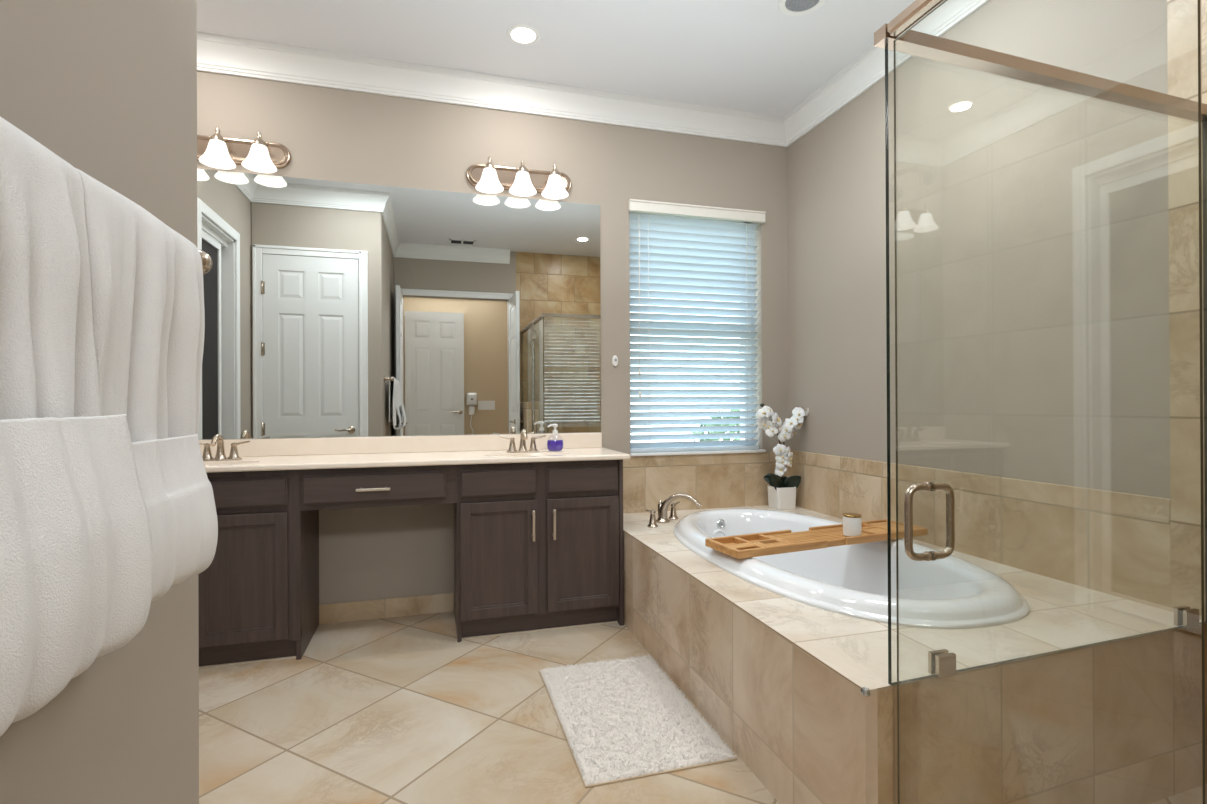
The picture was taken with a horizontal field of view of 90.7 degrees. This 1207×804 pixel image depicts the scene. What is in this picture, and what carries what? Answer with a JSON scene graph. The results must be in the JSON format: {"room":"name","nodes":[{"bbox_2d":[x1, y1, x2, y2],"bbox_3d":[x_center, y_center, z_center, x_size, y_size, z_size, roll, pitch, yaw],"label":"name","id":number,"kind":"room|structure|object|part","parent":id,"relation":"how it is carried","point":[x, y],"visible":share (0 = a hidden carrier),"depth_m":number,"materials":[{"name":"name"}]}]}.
{"room":"bathroom","nodes":[
{"label":"bathroom","id":0,"kind":"room"},
{"bbox_2d":[0,0,198,803],"bbox_3d":[-0.938,-0.301,0.191,0.920,2.696,1.489,0,0,-16],"label":"wall","id":1,"kind":"structure","parent":0,"point":[108,87],"depth_m":0.77,"materials":[{"name":"paint"}]},
{"bbox_2d":[198,249,212,274],"bbox_3d":[-0.520,-0.204,0.547,0.078,0.052,0.699,0,0,-16],"label":"towel bar","id":2,"kind":"object","parent":1,"relation":"attached to","point":[207,263],"visible":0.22,"depth_m":0.86,"materials":[{"name":"silver metal"}]},
{"bbox_2d":[0,117,152,736],"bbox_3d":[-0.417,-0.003,0.360,0.115,0.443,0.414,0,0,-16],"label":"bath towel","id":3,"kind":"object","parent":2,"relation":"hanging from","point":[76,549],"visible":1,"depth_m":0.45,"materials":[{"name":"white fabric"}]},
{"bbox_2d":[75,168,217,601],"bbox_3d":[-0.518,-0.002,0.676,0.098,0.444,0.321,0,0,-16],"label":"bath towel","id":4,"kind":"object","parent":2,"relation":"hanging from","point":[147,286],"visible":0.62,"depth_m":0.66,"materials":[{"name":"white fabric"}]},
{"bbox_2d":[197,71,788,604],"bbox_3d":[-0.883,-0.295,3.087,4.800,2.696,0.220,0,0,-16],"label":"wall","id":5,"kind":"structure","parent":0,"point":[371,553],"depth_m":3.04,"materials":[{"name":"paint"}]},
{"bbox_2d":[197,127,290,172],"bbox_3d":[-1.710,-1.134,2.650,0.546,0.160,0.172,0,0,-16],"label":"vanity light","id":6,"kind":"object","parent":5,"relation":"attached to","point":[215,151],"visible":0.62,"depth_m":2.69,"materials":[{"name":"white glass"}]},
{"bbox_3d":[-1.705,-1.103,2.635,0.140,0.098,0.140,0,0,-16],"label":"lamp shade","id":7,"kind":"part","parent":6,"relation":"part of","materials":[{"name":"white glass"}]},
{"bbox_3d":[-1.712,-1.176,2.660,0.060,0.076,0.112,0,0,-16],"label":"lamp arm","id":8,"kind":"part","parent":6,"relation":"part of","materials":[{"name":"silver metal"}]},
{"bbox_3d":[-1.546,-1.104,2.680,0.140,0.098,0.140,0,0,-16],"label":"lamp shade","id":9,"kind":"part","parent":6,"relation":"part of","materials":[{"name":"white glass"}]},
{"bbox_3d":[-1.554,-1.177,2.705,0.060,0.076,0.112,0,0,-16],"label":"lamp arm","id":10,"kind":"part","parent":6,"relation":"part of","materials":[{"name":"silver metal"}]},
{"bbox_2d":[319,593,453,623],"bbox_3d":[-1.050,1.007,2.915,0.622,0.092,0.013,0,0,-16],"label":"baseboard","id":11,"kind":"structure","parent":5,"relation":"attached to","point":[433,603],"depth_m":2.90,"materials":[{"name":"tile"}]},
{"bbox_2d":[197,169,600,439],"bbox_3d":[-1.062,-0.446,2.919,2.177,1.226,0.006,0,0,-16],"label":"wall mirror","id":12,"kind":"object","parent":5,"relation":"attached to","point":[332,308],"visible":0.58,"depth_m":2.92,"materials":[{"name":"silver mirror"}]},
{"bbox_2d":[199,433,601,457],"bbox_3d":[-1.058,0.209,2.911,2.178,0.080,0.020,0,0,-16],"label":"backsplash","id":13,"kind":"structure","parent":5,"relation":"attached to","point":[448,443],"depth_m":2.91,"materials":[{"name":"stone"}]},
{"bbox_2d":[466,156,571,198],"bbox_3d":[-0.411,-1.139,3.021,0.546,0.160,0.172,0,0,-16],"label":"vanity light","id":14,"kind":"object","parent":5,"relation":"attached to","point":[488,178],"visible":1,"depth_m":3.02,"materials":[{"name":"white glass"}]},
{"bbox_3d":[-0.566,-1.108,2.960,0.140,0.098,0.140,0,0,-16],"label":"lamp shade","id":15,"kind":"part","parent":14,"relation":"part of","materials":[{"name":"white glass"}]},
{"bbox_3d":[-0.573,-1.181,2.985,0.060,0.076,0.112,0,0,-16],"label":"lamp arm","id":16,"kind":"part","parent":14,"relation":"part of","materials":[{"name":"silver metal"}]},
{"bbox_3d":[-0.431,-1.155,3.091,0.546,0.116,0.027,0,0,-16],"label":"plate","id":17,"kind":"part","parent":14,"relation":"part of","materials":[{"name":"silver metal"}]},
{"bbox_3d":[-0.414,-1.181,3.030,0.060,0.076,0.112,0,0,-16],"label":"lamp arm","id":18,"kind":"part","parent":14,"relation":"part of","materials":[{"name":"silver metal"}]},
{"bbox_3d":[-0.407,-1.108,3.005,0.140,0.098,0.140,0,0,-16],"label":"lamp shade","id":19,"kind":"part","parent":14,"relation":"part of","materials":[{"name":"white glass"}]},
{"bbox_3d":[-0.248,-1.109,3.051,0.140,0.098,0.140,0,0,-16],"label":"lamp shade","id":20,"kind":"part","parent":14,"relation":"part of","materials":[{"name":"white glass"}]},
{"bbox_3d":[-0.256,-1.182,3.076,0.060,0.076,0.112,0,0,-16],"label":"lamp arm","id":21,"kind":"part","parent":14,"relation":"part of","materials":[{"name":"silver metal"}]},
{"bbox_2d":[197,0,989,146],"bbox_3d":[-0.045,-1.581,1.446,3.335,0.139,3.404,0,0,-16],"label":"trim","id":22,"kind":"structure","parent":5,"relation":"attached to","point":[219,54],"depth_m":2.98,"materials":[{"name":"paint"}]},
{"bbox_2d":[612,355,617,365],"bbox_3d":[0.065,-0.223,3.235,0.032,0.060,0.016,0,0,-16],"label":"wall sensor","id":23,"kind":"object","parent":5,"relation":"attached to","point":[614,359],"visible":1,"depth_m":3.23,"materials":[{"name":"white plastic"}]},
{"bbox_2d":[629,212,751,448],"bbox_3d":[0.495,-0.403,3.517,0.814,1.398,0.070,0,0,-16],"label":"window","id":24,"kind":"structure","parent":5,"relation":"in","point":[629,212],"depth_m":3.56,"materials":[{"name":"paint"}]},
{"bbox_2d":[628,199,765,451],"bbox_3d":[0.533,-0.414,3.390,0.830,1.378,0.097,0,0,-16],"label":"window blind","id":25,"kind":"object","parent":24,"relation":"attached to","point":[679,255],"visible":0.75,"depth_m":3.40,"materials":[{"name":"beige plastic"}]},
{"bbox_3d":[0.198,-0.535,3.281,0.016,1.014,0.013,0,0,-16],"label":"pull cord","id":26,"kind":"part","parent":25,"relation":"part of","materials":[{"name":"white fabric"}]},
{"bbox_3d":[0.245,-0.388,3.332,0.002,1.308,0.050,0,0,-16],"label":"ladder cord","id":27,"kind":"part","parent":25,"relation":"part of","materials":[{"name":"white fabric"}]},
{"bbox_3d":[0.524,0.267,3.409,0.794,0.016,0.052,0,0,-16],"label":"rail","id":28,"kind":"part","parent":25,"relation":"part of","materials":[{"name":"white plastic"}]},
{"bbox_3d":[0.831,-0.390,3.499,0.002,1.308,0.050,0,0,-16],"label":"ladder cord","id":29,"kind":"part","parent":25,"relation":"part of","materials":[{"name":"white fabric"}]},
{"bbox_2d":[630,449,765,455],"bbox_3d":[0.529,0.287,3.425,0.828,0.016,0.142,0,0,-16],"label":"trim","id":30,"kind":"structure","parent":5,"relation":"attached to","point":[660,453],"depth_m":3.37,"materials":[{"name":"paint"}]},
{"bbox_2d":[623,452,787,513],"bbox_3d":[0.541,0.460,3.372,1.165,0.331,0.011,0,0,-16],"label":"wall tile","id":31,"kind":"structure","parent":5,"relation":"attached to","point":[730,479],"depth_m":3.37,"materials":[{"name":"beige tile"}]},
{"bbox_2d":[197,0,914,116],"bbox_3d":[-0.244,-1.701,0.830,4.800,0.100,5.120,0,0,-16],"label":"ceiling","id":32,"kind":"structure","parent":0,"point":[752,56],"depth_m":2.69,"materials":[{"name":"paint"}]},
{"bbox_2d":[506,24,539,44],"bbox_3d":[-0.359,-1.644,2.674,0.152,0.004,0.152,0,0,-16],"label":"recessed light","id":33,"kind":"object","parent":32,"relation":"in","point":[521,36],"visible":1,"depth_m":2.67,"materials":[{"name":"paint"}]},
{"bbox_2d":[778,0,825,15],"bbox_3d":[0.818,-1.649,2.449,0.196,0.007,0.196,0,0,-16],"label":"ceiling speaker","id":34,"kind":"object","parent":32,"relation":"attached to","point":[788,7],"visible":1,"depth_m":2.48,"materials":[{"name":"paint"}]},
{"bbox_2d":[785,0,818,11],"bbox_3d":[0.818,-1.648,2.449,0.138,0.001,0.138,0,0,-16],"label":"grille","id":35,"kind":"object","parent":34,"relation":"attached to","point":[790,5],"depth_m":2.48,"materials":[{"name":"grey metal"}]},
{"bbox_2d":[199,611,1206,803],"bbox_3d":[-0.231,1.095,0.825,4.800,0.100,5.120,0,0,-16],"label":"floor","id":36,"kind":"structure","parent":0,"point":[393,710],"depth_m":1.93,"materials":[{"name":"tile"}]},
{"bbox_2d":[198,470,318,668],"bbox_3d":[-1.664,0.665,2.502,0.784,0.780,0.465,0,0,-16],"label":"vanity cabinet","id":37,"kind":"object","parent":36,"relation":"on","point":[258,595],"visible":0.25,"depth_m":2.39,"materials":[{"name":"brown wood"}]},
{"bbox_3d":[-1.440,0.702,2.369,0.337,0.512,0.020,0,0,-16],"label":"door","id":38,"kind":"part","parent":37,"relation":"part of","materials":[{"name":"brown wood"}]},
{"bbox_3d":[-1.441,0.363,2.370,0.337,0.118,0.020,0,0,-16],"label":"drawer","id":39,"kind":"part","parent":37,"relation":"part of","materials":[{"name":"brown wood"}]},
{"bbox_2d":[199,433,629,472],"bbox_3d":[-0.991,0.273,2.702,2.192,0.208,0.458,0,0,-16],"label":"countertop","id":40,"kind":"structure","parent":37,"relation":"on","point":[393,451],"depth_m":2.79,"materials":[{"name":"stone"}]},
{"bbox_2d":[199,434,249,460],"bbox_3d":[-1.653,0.194,2.570,0.180,0.115,0.148,0,0,23],"label":"sink faucet","id":41,"kind":"object","parent":40,"relation":"on","point":[220,453],"visible":0.91,"depth_m":2.56,"materials":[{"name":"silver metal"}]},
{"bbox_3d":[-1.724,0.208,2.559,0.086,0.078,0.046,0,0,-16],"label":"handle","id":42,"kind":"part","parent":41,"relation":"part of","materials":[{"name":"silver metal"}]},
{"bbox_3d":[-1.646,0.194,2.543,0.052,0.115,0.127,0,0,-16],"label":"spout","id":43,"kind":"part","parent":41,"relation":"part of","materials":[{"name":"silver metal"}]},
{"bbox_3d":[-1.656,0.248,2.579,0.156,0.007,0.048,0,0,-16],"label":"plate","id":44,"kind":"part","parent":41,"relation":"part of","materials":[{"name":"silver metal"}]},
{"bbox_3d":[-1.588,0.208,2.598,0.086,0.078,0.046,0,0,-16],"label":"handle","id":45,"kind":"part","parent":41,"relation":"part of","materials":[{"name":"silver metal"}]},
{"bbox_2d":[203,461,259,464],"bbox_3d":[-1.636,0.315,2.438,0.410,0.128,0.184,0,0,-16],"label":"basin","id":46,"kind":"object","parent":40,"relation":"in","point":[205,462],"depth_m":2.53,"materials":[{"name":"stone"}]},
{"bbox_2d":[500,429,545,452],"bbox_3d":[-0.394,0.189,2.919,0.180,0.115,0.148,0,0,23],"label":"sink faucet","id":47,"kind":"object","parent":40,"relation":"on","point":[523,436],"visible":1,"depth_m":2.91,"materials":[{"name":"silver metal"}]},
{"bbox_3d":[-0.465,0.203,2.909,0.086,0.078,0.046,0,0,-16],"label":"handle","id":48,"kind":"part","parent":47,"relation":"part of","materials":[{"name":"silver metal"}]},
{"bbox_3d":[-0.396,0.243,2.928,0.156,0.007,0.048,0,0,-16],"label":"plate","id":49,"kind":"part","parent":47,"relation":"part of","materials":[{"name":"silver metal"}]},
{"bbox_3d":[-0.386,0.189,2.892,0.052,0.115,0.127,0,0,-16],"label":"spout","id":50,"kind":"part","parent":47,"relation":"part of","materials":[{"name":"silver metal"}]},
{"bbox_3d":[-0.328,0.203,2.947,0.086,0.078,0.046,0,0,-16],"label":"handle","id":51,"kind":"part","parent":47,"relation":"part of","materials":[{"name":"silver metal"}]},
{"bbox_2d":[483,452,569,455],"bbox_3d":[-0.357,0.310,2.804,0.410,0.128,0.184,0,0,-16],"label":"basin","id":52,"kind":"object","parent":40,"relation":"in","point":[526,453],"depth_m":2.89,"materials":[{"name":"stone"}]},
{"bbox_2d":[547,424,562,450],"bbox_3d":[-0.239,0.176,2.952,0.086,0.137,0.060,0,0,-16],"label":"soap dispenser","id":53,"kind":"object","parent":40,"relation":"on","point":[552,445],"visible":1,"depth_m":2.93,"materials":[{"name":"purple plastic"}]},
{"bbox_2d":[454,459,623,641],"bbox_3d":[-0.325,0.660,2.884,0.758,0.780,0.465,0,0,-16],"label":"vanity cabinet","id":54,"kind":"object","parent":36,"relation":"on","point":[538,546],"visible":0.94,"depth_m":2.70,"materials":[{"name":"brown wood"}]},
{"bbox_2d":[300,465,456,510],"bbox_3d":[-0.985,0.358,2.677,0.622,0.172,0.428,0,0,-16],"label":"drawer","id":55,"kind":"object","parent":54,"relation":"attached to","point":[340,488],"visible":0.98,"depth_m":2.50,"materials":[{"name":"brown wood"}]},
{"bbox_3d":[-0.958,0.363,2.480,0.134,0.012,0.034,0,0,-16],"label":"handle","id":56,"kind":"part","parent":55,"relation":"part of","materials":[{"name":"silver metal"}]},
{"bbox_3d":[-0.957,0.360,2.509,0.570,0.120,0.020,0,0,-16],"label":"drawer","id":57,"kind":"part","parent":55,"relation":"part of","materials":[{"name":"brown wood"}]},
{"bbox_3d":[-0.464,0.359,2.649,0.339,0.118,0.020,0,0,-16],"label":"drawer","id":58,"kind":"part","parent":54,"relation":"part of","materials":[{"name":"brown wood"}]},
{"bbox_3d":[-0.463,0.698,2.648,0.339,0.512,0.020,0,0,-16],"label":"door","id":59,"kind":"part","parent":54,"relation":"part of","materials":[{"name":"brown wood"}]},
{"bbox_3d":[-0.313,0.551,2.664,0.012,0.138,0.034,0,0,-16],"label":"handle","id":60,"kind":"part","parent":54,"relation":"part of","materials":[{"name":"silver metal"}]},
{"bbox_3d":[-0.223,0.551,2.689,0.012,0.138,0.034,0,0,-16],"label":"handle","id":61,"kind":"part","parent":54,"relation":"part of","materials":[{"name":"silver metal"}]},
{"bbox_3d":[-0.094,0.358,2.755,0.341,0.118,0.020,0,0,-16],"label":"drawer","id":62,"kind":"part","parent":54,"relation":"part of","materials":[{"name":"brown wood"}]},
{"bbox_3d":[-0.093,0.697,2.754,0.341,0.512,0.020,0,0,-16],"label":"door","id":63,"kind":"part","parent":54,"relation":"part of","materials":[{"name":"brown wood"}]},
{"bbox_2d":[539,654,736,787],"bbox_3d":[0.071,1.036,2.027,0.468,0.020,0.741,0,0,-16],"label":"bath mat","id":64,"kind":"object","parent":36,"relation":"on","point":[620,720],"visible":1,"depth_m":1.92,"materials":[{"name":"beige fabric"}]},
{"bbox_2d":[623,505,1205,803],"bbox_3d":[0.818,0.821,2.378,1.162,0.446,2.052,0,0,-16],"label":"tub deck","id":65,"kind":"object","parent":36,"relation":"on","point":[801,693],"visible":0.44,"depth_m":1.51,"materials":[{"name":"tile"}]},
{"bbox_2d":[646,493,701,527],"bbox_3d":[0.321,0.530,2.997,0.291,0.150,0.212,0,0,-16],"label":"tub faucet","id":66,"kind":"object","parent":65,"relation":"on","point":[663,506],"visible":1,"depth_m":2.99,"materials":[{"name":"silver metal"}]},
{"bbox_3d":[0.233,0.562,2.891,0.064,0.088,0.052,0,0,-16],"label":"handle","id":67,"kind":"part","parent":66,"relation":"part of","materials":[{"name":"silver metal"}]},
{"bbox_3d":[0.364,0.561,3.095,0.052,0.088,0.060,0,0,26],"label":"handle","id":68,"kind":"part","parent":66,"relation":"part of","materials":[{"name":"silver metal"}]},
{"bbox_3d":[0.320,0.604,2.026,0.002,0.002,1.635,0,0,-16],"label":"edge trim","id":69,"kind":"part","parent":65,"relation":"part of","materials":[{"name":"brown tile"}]},
{"bbox_3d":[0.279,0.825,2.227,0.030,0.442,2.045,0,0,-16],"label":"panel","id":70,"kind":"part","parent":65,"relation":"part of","materials":[{"name":"tile"}]},
{"bbox_2d":[756,403,808,509],"bbox_3d":[1.026,0.300,3.381,0.379,0.604,0.149,0,0,-16],"label":"potted orchid","id":71,"kind":"object","parent":65,"relation":"on","point":[781,489],"visible":0.91,"depth_m":3.34,"materials":[{"name":"white plant"}]},
{"bbox_3d":[0.881,0.068,3.305,0.074,0.067,0.028,0,0,19],"label":"flower","id":72,"kind":"part","parent":71,"relation":"part of","materials":[{"name":"white plant"}]},
{"bbox_3d":[0.896,0.117,3.324,0.076,0.062,0.024,0,0,2],"label":"flower","id":73,"kind":"part","parent":71,"relation":"part of","materials":[{"name":"white plant"}]},
{"bbox_3d":[0.890,0.059,3.301,0.075,0.056,0.036,0,0,-16],"label":"flower","id":74,"kind":"part","parent":71,"relation":"part of","materials":[{"name":"white plant"}]},
{"bbox_3d":[0.919,0.052,3.325,0.073,0.062,0.040,0,0,-16],"label":"flower","id":75,"kind":"part","parent":71,"relation":"part of","materials":[{"name":"white plant"}]},
{"bbox_3d":[0.918,0.131,3.327,0.075,0.061,0.029,0,0,19],"label":"flower","id":76,"kind":"part","parent":71,"relation":"part of","materials":[{"name":"white plant"}]},
{"bbox_3d":[0.938,0.164,3.323,0.073,0.066,0.031,0,0,-16],"label":"flower","id":77,"kind":"part","parent":71,"relation":"part of","materials":[{"name":"white plant"}]},
{"bbox_3d":[0.968,0.105,3.322,0.074,0.066,0.030,0,0,-33],"label":"flower","id":78,"kind":"part","parent":71,"relation":"part of","materials":[{"name":"white plant"}]},
{"bbox_3d":[0.983,0.264,3.323,0.074,0.064,0.017,0,0,-4],"label":"flower","id":79,"kind":"part","parent":71,"relation":"part of","materials":[{"name":"white plant"}]},
{"bbox_3d":[0.998,0.384,3.350,0.069,0.071,0.028,0,0,15],"label":"flower","id":80,"kind":"part","parent":71,"relation":"part of","materials":[{"name":"white plant"}]},
{"bbox_3d":[0.998,0.308,3.333,0.074,0.068,0.023,0,0,3],"label":"flower","id":81,"kind":"part","parent":71,"relation":"part of","materials":[{"name":"white plant"}]},
{"bbox_3d":[1.001,0.340,3.336,0.074,0.068,0.028,0,0,13],"label":"flower","id":82,"kind":"part","parent":71,"relation":"part of","materials":[{"name":"white plant"}]},
{"bbox_3d":[1.015,0.541,3.392,0.120,0.123,0.120,0,0,-16],"label":"pot","id":83,"kind":"part","parent":71,"relation":"part of","materials":[{"name":"white ceramic"}]},
{"bbox_3d":[1.014,0.191,3.341,0.074,0.066,0.017,0,0,7],"label":"flower","id":84,"kind":"part","parent":71,"relation":"part of","materials":[{"name":"white plant"}]},
{"bbox_3d":[1.023,0.156,3.338,0.071,0.073,0.017,0,0,19],"label":"flower","id":85,"kind":"part","parent":71,"relation":"part of","materials":[{"name":"white plant"}]},
{"bbox_3d":[1.036,0.281,3.341,0.017,0.066,0.074,0,0,31],"label":"flower","id":86,"kind":"part","parent":71,"relation":"part of","materials":[{"name":"white plant"}]},
{"bbox_3d":[1.043,0.311,3.339,0.030,0.061,0.074,0,0,28],"label":"flower","id":87,"kind":"part","parent":71,"relation":"part of","materials":[{"name":"white plant"}]},
{"bbox_3d":[1.054,0.124,3.342,0.073,0.067,0.033,0,0,22],"label":"flower","id":88,"kind":"part","parent":71,"relation":"part of","materials":[{"name":"white plant"}]},
{"bbox_3d":[1.104,0.057,3.376,0.074,0.058,0.039,0,0,-16],"label":"flower","id":89,"kind":"part","parent":71,"relation":"part of","materials":[{"name":"white plant"}]},
{"bbox_3d":[1.100,0.076,3.355,0.072,0.066,0.036,0,0,8],"label":"flower","id":90,"kind":"part","parent":71,"relation":"part of","materials":[{"name":"white plant"}]},
{"bbox_2d":[673,508,1029,628],"bbox_3d":[0.816,0.760,2.362,0.862,0.420,1.602,0,0,-16],"label":"bathtub","id":91,"kind":"object","parent":65,"relation":"in","point":[951,592],"visible":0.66,"depth_m":2.11,"materials":[{"name":"white ceramic"}]},
{"bbox_2d":[705,519,927,558],"bbox_3d":[0.856,0.534,2.352,0.930,0.032,0.212,0,0,-23],"label":"tray","id":92,"kind":"object","parent":91,"relation":"on","point":[783,541],"visible":0.78,"depth_m":2.29,"materials":[{"name":"brown wood"}]},
{"bbox_2d":[843,513,861,536],"bbox_3d":[0.976,0.483,2.341,0.069,0.084,0.069,0,0,-16],"label":"candle jar","id":93,"kind":"object","parent":92,"relation":"on","point":[852,522],"visible":0.99,"depth_m":2.31,"materials":[{"name":"white ceramic"}]},
{"bbox_3d":[0.976,0.444,2.342,0.069,0.008,0.069,0,0,-16],"label":"lid","id":94,"kind":"part","parent":93,"relation":"part of","materials":[{"name":"gold metal"}]},
{"bbox_2d":[874,0,1206,684],"bbox_3d":[1.291,0.124,0.792,1.113,1.828,1.418,0,0,-16],"label":"screen","id":95,"kind":"object","parent":65,"relation":"on","point":[941,663],"visible":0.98,"depth_m":1.36,"materials":[{"name":"clear glass"}]},
{"bbox_3d":[0.784,-0.774,0.603,0.040,0.028,1.328,0,0,-16],"label":"header rail","id":96,"kind":"part","parent":95,"relation":"part of","materials":[{"name":"silver metal"}]},
{"bbox_3d":[1.107,-0.773,1.431,1.113,0.028,0.034,0,0,-19],"label":"header rail","id":97,"kind":"part","parent":95,"relation":"part of","materials":[{"name":"silver metal"}]},
{"bbox_2d":[894,0,1204,803],"bbox_3d":[0.687,0.133,0.983,0.116,1.777,0.545,0,0,-16],"label":"shower door","id":98,"kind":"structure","parent":95,"relation":"attached to","point":[926,486],"depth_m":1.15,"materials":[{"name":"clear glass"}]},
{"bbox_3d":[0.636,0.233,1.163,0.116,0.154,0.019,0,0,-16],"label":"handle","id":99,"kind":"part","parent":98,"relation":"part of","materials":[{"name":"silver metal"}]},
{"bbox_3d":[1.102,0.820,1.450,1.129,0.442,0.030,0,0,-19],"label":"panel","id":100,"kind":"part","parent":65,"relation":"part of","materials":[{"name":"tile"}]},
{"bbox_2d":[787,0,1169,498],"bbox_3d":[1.821,-0.311,1.363,0.200,2.696,5.020,0,0,-16],"label":"wall","id":101,"kind":"structure","parent":0,"point":[1032,220],"depth_m":2.22,"materials":[{"name":"paint"}]},
{"bbox_2d":[788,450,1170,611],"bbox_3d":[1.359,0.450,2.612,0.011,0.340,1.900,0,0,-16],"label":"wall tile","id":102,"kind":"structure","parent":101,"relation":"attached to","point":[1118,544],"depth_m":2.10,"materials":[{"name":"beige tile"}]},
{"bbox_2d":[1167,0,1206,783],"bbox_3d":[1.822,-0.311,0.982,0.011,2.696,1.494,0,0,-16],"label":"wall tile","id":103,"kind":"structure","parent":101,"relation":"attached to","point":[1182,15],"depth_m":1.66,"materials":[{"name":"beige tile"}]},
{"label":"outside","id":104,"kind":"structure","parent":0,"visible":0},
{"bbox_3d":[-0.762,1.366,9.970,16.000,0.100,12.400,0,0,-16],"label":"ground","id":105,"kind":"structure","parent":104,"visible":0},
{"bbox_2d":[691,410,739,440],"bbox_3d":[1.514,0.686,6.888,1.105,1.379,1.114,0,0,-16],"label":"bush","id":106,"kind":"object","parent":105,"relation":"on","point":[719,410],"visible":0.06,"depth_m":6.83,"materials":[{"name":"green plant"}]}
]}

